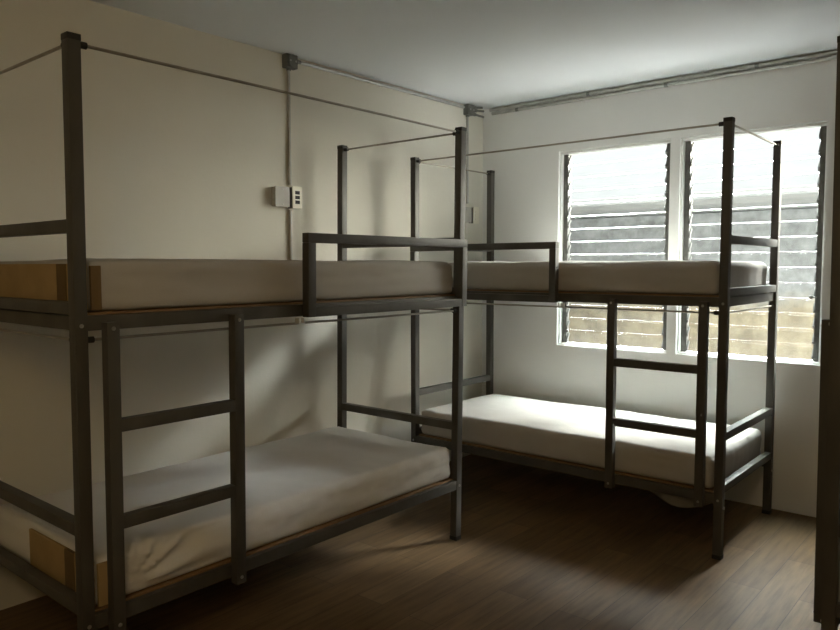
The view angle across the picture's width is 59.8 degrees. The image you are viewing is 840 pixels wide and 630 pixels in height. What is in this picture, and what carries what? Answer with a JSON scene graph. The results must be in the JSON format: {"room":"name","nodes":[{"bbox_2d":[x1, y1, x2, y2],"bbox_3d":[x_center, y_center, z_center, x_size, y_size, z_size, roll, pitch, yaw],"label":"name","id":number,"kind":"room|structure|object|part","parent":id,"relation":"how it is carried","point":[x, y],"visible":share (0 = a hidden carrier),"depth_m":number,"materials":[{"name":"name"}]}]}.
{"room":"dormitory","nodes":[
{"label":"dormitory","id":0,"kind":"room"},
{"bbox_2d":[0,0,482,609],"bbox_3d":[-1.437,-0.104,3.582,0.150,2.673,6.030,3,5,40],"label":"wall","id":1,"kind":"structure","parent":0,"point":[179,164],"depth_m":3.81,"materials":[{"name":"paint"}]},
{"bbox_2d":[271,186,289,206],"bbox_3d":[-0.793,-0.672,4.152,0.044,0.114,0.102,3,5,40],"label":"switch box","id":2,"kind":"object","parent":1,"relation":"attached to","point":[280,195],"visible":1,"depth_m":4.13,"materials":[{"name":"white plastic"}]},
{"bbox_2d":[287,70,291,184],"bbox_3d":[-0.751,-1.080,4.194,0.018,0.655,0.019,3,5,40],"label":"conduit","id":3,"kind":"object","parent":1,"relation":"attached to","point":[288,71],"visible":1,"depth_m":4.19,"materials":[{"name":"white plastic"}]},
{"bbox_2d":[282,53,298,70],"bbox_3d":[-0.728,-1.438,4.170,0.057,0.086,0.110,3,5,40],"label":"junction box","id":4,"kind":"object","parent":1,"relation":"attached to","point":[290,62],"visible":1,"depth_m":4.14,"materials":[{"name":"grey metal"}]},
{"bbox_2d":[289,210,292,259],"bbox_3d":[-0.750,-0.381,4.241,0.018,0.455,0.019,3,5,40],"label":"conduit","id":5,"kind":"object","parent":1,"relation":"attached to","point":[290,211],"visible":0.66,"depth_m":4.23,"materials":[{"name":"white plastic"}]},
{"bbox_2d":[288,186,301,208],"bbox_3d":[-0.724,-0.678,4.224,0.056,0.126,0.068,3,5,40],"label":"wall switch","id":6,"kind":"object","parent":1,"relation":"attached to","point":[295,192],"visible":0.99,"depth_m":4.20,"materials":[{"name":"white plastic"}]},
{"bbox_2d":[299,60,464,108],"bbox_3d":[-0.193,-1.504,4.822,0.022,0.023,1.598,3,5,40],"label":"conduit","id":7,"kind":"object","parent":1,"relation":"attached to","point":[300,61],"visible":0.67,"depth_m":4.71,"materials":[{"name":"grey metal"}]},
{"bbox_2d":[466,117,468,203],"bbox_3d":[0.356,-1.169,5.494,0.018,0.655,0.019,3,5,40],"label":"conduit","id":8,"kind":"object","parent":1,"relation":"attached to","point":[467,118],"visible":1,"depth_m":5.49,"materials":[{"name":"white plastic"}]},
{"bbox_2d":[465,207,471,222],"bbox_3d":[0.341,-0.752,5.485,0.044,0.114,0.102,3,5,40],"label":"switch box","id":9,"kind":"object","parent":1,"relation":"attached to","point":[467,209],"visible":0.64,"depth_m":5.48,"materials":[{"name":"white plastic"}]},
{"bbox_2d":[463,104,483,117],"bbox_3d":[0.404,-1.530,5.490,0.178,0.088,0.062,-4,5,-43],"label":"junction box","id":10,"kind":"object","parent":1,"relation":"attached to","point":[469,110],"visible":1,"depth_m":5.45,"materials":[{"name":"grey metal"}]},
{"bbox_2d":[471,207,478,223],"bbox_3d":[0.410,-0.758,5.558,0.054,0.126,0.068,3,5,40],"label":"wall switch","id":11,"kind":"object","parent":1,"relation":"attached to","point":[475,210],"visible":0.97,"depth_m":5.53,"materials":[{"name":"white plastic"}]},
{"bbox_2d":[0,454,839,629],"bbox_3d":[0.108,1.365,2.367,4.200,0.100,6.030,3,5,40],"label":"floor","id":12,"kind":"structure","parent":0,"point":[537,548],"depth_m":3.49,"materials":[{"name":"brown wood"}]},
{"bbox_2d":[0,31,467,629],"bbox_3d":[-0.766,0.155,3.364,0.984,2.184,2.054,3,5,40],"label":"bunk bed","id":13,"kind":"object","parent":12,"relation":"on","point":[72,315],"visible":0.82,"depth_m":2.60,"materials":[{"name":"metal"}]},
{"bbox_3d":[-1.410,-0.857,2.528,0.837,0.011,0.011,3,5,40],"label":"curtain rod","id":14,"kind":"part","parent":13,"relation":"part of","materials":[{"name":"metal"}]},
{"bbox_3d":[-1.416,-0.298,2.571,0.837,0.042,0.038,3,5,40],"label":"rail","id":15,"kind":"part","parent":13,"relation":"part of","materials":[{"name":"metal"}]},
{"bbox_3d":[-1.419,0.063,2.599,0.836,0.010,0.010,3,5,40],"label":"curtain rod","id":16,"kind":"part","parent":13,"relation":"part of","materials":[{"name":"metal"}]},
{"bbox_3d":[-1.425,0.678,2.646,0.837,0.042,0.038,3,5,40],"label":"rail","id":17,"kind":"part","parent":13,"relation":"part of","materials":[{"name":"metal"}]},
{"bbox_3d":[-1.084,0.224,2.328,0.072,2.174,0.042,3,5,40],"label":"post","id":18,"kind":"part","parent":13,"relation":"part of","materials":[{"name":"metal"}]},
{"bbox_2d":[81,41,87,49],"bbox_3d":[-1.052,-0.840,2.273,0.022,0.022,0.026,3,5,40],"label":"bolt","id":19,"kind":"object","parent":13,"relation":"attached to","point":[84,45],"depth_m":2.27,"materials":[{"name":"black plastic"}]},
{"bbox_2d":[88,336,94,342],"bbox_3d":[-1.061,0.080,2.343,0.020,0.021,0.026,3,5,40],"label":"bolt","id":20,"kind":"object","parent":13,"relation":"attached to","point":[91,339],"depth_m":2.34,"materials":[{"name":"black plastic"}]},
{"bbox_3d":[-1.001,0.536,2.390,0.053,1.030,0.042,3,5,40],"label":"ladder leg","id":21,"kind":"part","parent":13,"relation":"part of","materials":[{"name":"metal"}]},
{"bbox_2d":[0,426,449,606],"bbox_3d":[-0.778,0.817,3.417,0.895,0.179,1.939,3,5,40],"label":"mattress","id":22,"kind":"object","parent":13,"relation":"on","point":[293,485],"visible":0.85,"depth_m":3.10,"materials":[{"name":"white fabric"}]},
{"bbox_3d":[-1.269,0.882,2.576,0.488,0.150,0.010,3,5,40],"label":"panel","id":23,"kind":"part","parent":22,"relation":"part of","materials":[{"name":"fabric"}]},
{"bbox_3d":[-1.049,0.894,2.438,0.012,0.144,0.056,3,5,40],"label":"panel","id":24,"kind":"part","parent":22,"relation":"part of","materials":[{"name":"fabric"}]},
{"bbox_2d":[0,258,452,310],"bbox_3d":[-0.774,-0.166,3.347,0.880,0.179,1.940,3,5,40],"label":"mattress","id":25,"kind":"object","parent":13,"relation":"on","point":[113,284],"visible":0.93,"depth_m":2.72,"materials":[{"name":"fabric"}]},
{"bbox_3d":[-1.367,-0.106,2.591,0.768,0.150,0.010,3,5,40],"label":"panel","id":26,"kind":"part","parent":25,"relation":"part of","materials":[{"name":"fabric"}]},
{"bbox_3d":[-1.047,-0.087,2.354,0.012,0.144,0.034,3,5,40],"label":"panel","id":27,"kind":"part","parent":25,"relation":"part of","materials":[{"name":"fabric"}]},
{"bbox_3d":[-0.690,0.511,2.761,0.053,1.030,0.042,3,5,40],"label":"ladder leg","id":28,"kind":"part","parent":13,"relation":"part of","materials":[{"name":"metal"}]},
{"bbox_3d":[-0.431,-0.890,3.011,0.011,0.011,1.958,3,5,40],"label":"curtain rod","id":29,"kind":"part","parent":13,"relation":"part of","materials":[{"name":"metal"}]},
{"bbox_3d":[-0.440,-0.025,3.077,0.039,0.048,1.958,3,5,40],"label":"rail","id":30,"kind":"part","parent":13,"relation":"part of","materials":[{"name":"metal"}]},
{"bbox_3d":[-0.440,0.029,3.082,0.010,0.010,1.958,3,5,40],"label":"curtain rod","id":31,"kind":"part","parent":13,"relation":"part of","materials":[{"name":"metal"}]},
{"bbox_3d":[-0.449,0.957,3.152,0.039,0.048,1.958,3,5,40],"label":"rail","id":32,"kind":"part","parent":13,"relation":"part of","materials":[{"name":"metal"}]},
{"bbox_3d":[-0.471,0.082,4.420,0.072,2.174,0.042,3,5,40],"label":"post","id":33,"kind":"part","parent":13,"relation":"part of","materials":[{"name":"metal"}]},
{"bbox_3d":[-0.140,0.573,4.175,0.837,0.042,0.038,3,5,40],"label":"rail","id":34,"kind":"part","parent":13,"relation":"part of","materials":[{"name":"metal"}]},
{"bbox_3d":[-0.130,-0.403,4.100,0.837,0.042,0.038,3,5,40],"label":"rail","id":35,"kind":"part","parent":13,"relation":"part of","materials":[{"name":"metal"}]},
{"bbox_3d":[-0.125,-0.962,4.057,0.837,0.011,0.011,3,5,40],"label":"curtain rod","id":36,"kind":"part","parent":13,"relation":"part of","materials":[{"name":"metal"}]},
{"bbox_3d":[-0.134,-0.042,4.127,0.836,0.010,0.010,3,5,40],"label":"curtain rod","id":37,"kind":"part","parent":13,"relation":"part of","materials":[{"name":"metal"}]},
{"bbox_3d":[0.201,0.119,3.857,0.072,2.174,0.042,3,5,40],"label":"post","id":38,"kind":"part","parent":13,"relation":"part of","materials":[{"name":"metal"}]},
{"bbox_2d":[410,117,782,560],"bbox_3d":[1.001,0.071,4.564,2.054,2.184,0.966,3,5,40],"label":"bunk bed","id":39,"kind":"object","parent":12,"relation":"on","point":[727,297],"visible":0.81,"depth_m":3.95,"materials":[{"name":"metal"}]},
{"bbox_3d":[-0.033,0.050,4.889,0.042,2.174,0.042,3,5,40],"label":"post","id":40,"kind":"part","parent":39,"relation":"part of","materials":[{"name":"metal"}]},
{"bbox_3d":[0.251,0.500,5.256,0.038,0.042,0.836,3,5,40],"label":"rail","id":41,"kind":"part","parent":39,"relation":"part of","materials":[{"name":"metal"}]},
{"bbox_3d":[0.249,-1.036,5.152,0.011,0.011,0.836,3,5,40],"label":"curtain rod","id":42,"kind":"part","parent":39,"relation":"part of","materials":[{"name":"metal"}]},
{"bbox_3d":[0.250,-0.477,5.190,0.038,0.042,0.836,3,5,40],"label":"rail","id":43,"kind":"part","parent":39,"relation":"part of","materials":[{"name":"metal"}]},
{"bbox_3d":[0.533,0.004,5.559,0.042,2.174,0.042,3,5,40],"label":"post","id":44,"kind":"part","parent":39,"relation":"part of","materials":[{"name":"metal"}]},
{"bbox_3d":[0.733,0.878,4.299,1.958,0.048,0.038,3,5,40],"label":"rail","id":45,"kind":"part","parent":39,"relation":"part of","materials":[{"name":"metal"}]},
{"bbox_3d":[0.731,-0.971,4.174,1.958,0.011,0.011,3,5,40],"label":"curtain rod","id":46,"kind":"part","parent":39,"relation":"part of","materials":[{"name":"metal"}]},
{"bbox_3d":[0.732,-0.051,4.236,1.958,0.010,0.010,3,5,40],"label":"curtain rod","id":47,"kind":"part","parent":39,"relation":"part of","materials":[{"name":"metal"}]},
{"bbox_2d":[421,394,760,507],"bbox_3d":[1.016,0.795,4.630,1.943,0.304,0.875,3,5,40],"label":"mattress","id":48,"kind":"object","parent":39,"relation":"on","point":[574,433],"visible":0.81,"depth_m":4.28,"materials":[{"name":"fabric"}]},
{"bbox_3d":[0.732,-0.104,4.233,1.958,0.048,0.038,3,5,40],"label":"rail","id":49,"kind":"part","parent":39,"relation":"part of","materials":[{"name":"metal"}]},
{"bbox_2d":[448,260,766,294],"bbox_3d":[1.013,-0.250,4.556,1.944,0.178,0.880,3,5,40],"label":"mattress","id":50,"kind":"object","parent":39,"relation":"on","point":[697,277],"visible":0.88,"depth_m":4.00,"materials":[{"name":"fabric"}]},
{"bbox_3d":[1.035,0.428,3.959,0.042,1.030,0.039,3,5,40],"label":"ladder leg","id":51,"kind":"part","parent":39,"relation":"part of","materials":[{"name":"metal"}]},
{"bbox_3d":[1.406,0.448,3.647,0.042,1.030,0.039,3,5,40],"label":"ladder leg","id":52,"kind":"part","parent":39,"relation":"part of","materials":[{"name":"metal"}]},
{"bbox_3d":[1.497,0.135,3.603,0.042,2.174,0.042,3,5,40],"label":"post","id":53,"kind":"part","parent":39,"relation":"part of","materials":[{"name":"metal"}]},
{"bbox_3d":[1.780,0.585,3.970,0.038,0.042,0.836,3,5,40],"label":"rail","id":54,"kind":"part","parent":39,"relation":"part of","materials":[{"name":"metal"}]},
{"bbox_3d":[1.779,-0.031,3.928,0.010,0.010,0.836,3,5,40],"label":"curtain rod","id":55,"kind":"part","parent":39,"relation":"part of","materials":[{"name":"metal"}]},
{"bbox_3d":[1.779,-0.392,3.904,0.038,0.042,0.836,3,5,40],"label":"rail","id":56,"kind":"part","parent":39,"relation":"part of","materials":[{"name":"metal"}]},
{"bbox_3d":[1.778,-0.951,3.866,0.011,0.011,0.836,3,5,40],"label":"curtain rod","id":57,"kind":"part","parent":39,"relation":"part of","materials":[{"name":"metal"}]},
{"bbox_3d":[2.062,0.089,4.273,0.042,2.174,0.042,3,5,40],"label":"post","id":58,"kind":"part","parent":39,"relation":"part of","materials":[{"name":"metal"}]},
{"bbox_2d":[813,36,839,629],"bbox_3d":[2.306,0.186,2.834,0.976,2.184,2.054,3,5,40],"label":"bunk bed","id":59,"kind":"object","parent":12,"relation":"on","point":[826,611],"visible":1,"depth_m":2.35,"materials":[{"name":"metal"}]},
{"bbox_3d":[1.363,0.529,2.456,0.047,1.030,0.042,3,5,40],"label":"ladder leg","id":60,"kind":"part","parent":59,"relation":"part of","materials":[{"name":"metal"}]},
{"bbox_3d":[1.338,0.220,2.346,0.058,2.174,0.042,3,5,40],"label":"post","id":61,"kind":"part","parent":59,"relation":"part of","materials":[{"name":"metal"}]},
{"bbox_2d":[838,563,839,601],"bbox_3d":[2.324,0.851,2.863,0.874,0.177,1.940,3,5,40],"label":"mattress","id":62,"kind":"object","parent":59,"relation":"on","point":[839,563],"visible":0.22,"depth_m":2.41,"materials":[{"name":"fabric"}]},
{"bbox_2d":[90,0,839,109],"bbox_3d":[0.104,-1.411,2.179,4.200,0.120,6.030,3,5,40],"label":"ceiling","id":63,"kind":"structure","parent":0,"point":[487,54],"depth_m":3.83,"materials":[{"name":"paint"}]},
{"bbox_2d":[482,50,836,516],"bbox_3d":[2.017,-0.172,4.516,3.900,2.673,0.130,3,5,40],"label":"wall","id":64,"kind":"structure","parent":0,"point":[530,362],"depth_m":4.82,"materials":[{"name":"paint"}]},
{"bbox_2d":[558,140,670,352],"bbox_3d":[1.355,-0.464,5.070,0.815,1.388,0.105,3,5,40],"label":"window","id":65,"kind":"structure","parent":64,"relation":"in","point":[565,157],"depth_m":5.24,"materials":[{"name":"white paint"}]},
{"bbox_3d":[1.356,-0.466,5.071,0.713,1.365,0.060,3,5,40],"label":"louvre glass","id":66,"kind":"part","parent":65,"relation":"part of","materials":[{"name":"clear glass"}]},
{"bbox_2d":[489,50,836,111],"bbox_3d":[1.989,-1.482,4.347,3.815,0.027,0.026,3,5,40],"label":"conduit","id":67,"kind":"object","parent":64,"relation":"attached to","point":[834,52],"visible":1,"depth_m":4.63,"materials":[{"name":"grey metal"}]},
{"bbox_2d":[491,55,836,114],"bbox_3d":[1.997,-1.454,4.342,3.795,0.027,0.026,3,5,40],"label":"conduit","id":68,"kind":"object","parent":64,"relation":"attached to","point":[834,57],"visible":1,"depth_m":4.64,"materials":[{"name":"grey metal"}]},
{"bbox_2d":[677,122,827,364],"bbox_3d":[2.033,-0.425,4.495,0.839,1.388,0.105,3,5,40],"label":"window","id":69,"kind":"structure","parent":64,"relation":"in","point":[687,159],"depth_m":4.41,"materials":[{"name":"white paint"}]},
{"bbox_3d":[4.977,1.128,8.016,22.000,0.100,8.850,3,5,40],"label":"ground","id":70,"kind":"structure","parent":0,"visible":0},
{"bbox_2d":[569,208,817,359],"bbox_3d":[4.531,0.083,6.647,19.000,2.170,0.200,3,5,40],"label":"wall","id":71,"kind":"structure","parent":70,"relation":"on","point":[641,238],"depth_m":7.68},
{"bbox_2d":[570,185,818,219],"bbox_3d":[0.304,-1.214,9.238,9.100,0.060,2.000,3,5,40],"label":"roof","id":72,"kind":"structure","parent":71,"relation":"on","point":[805,196],"depth_m":6.70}
]}

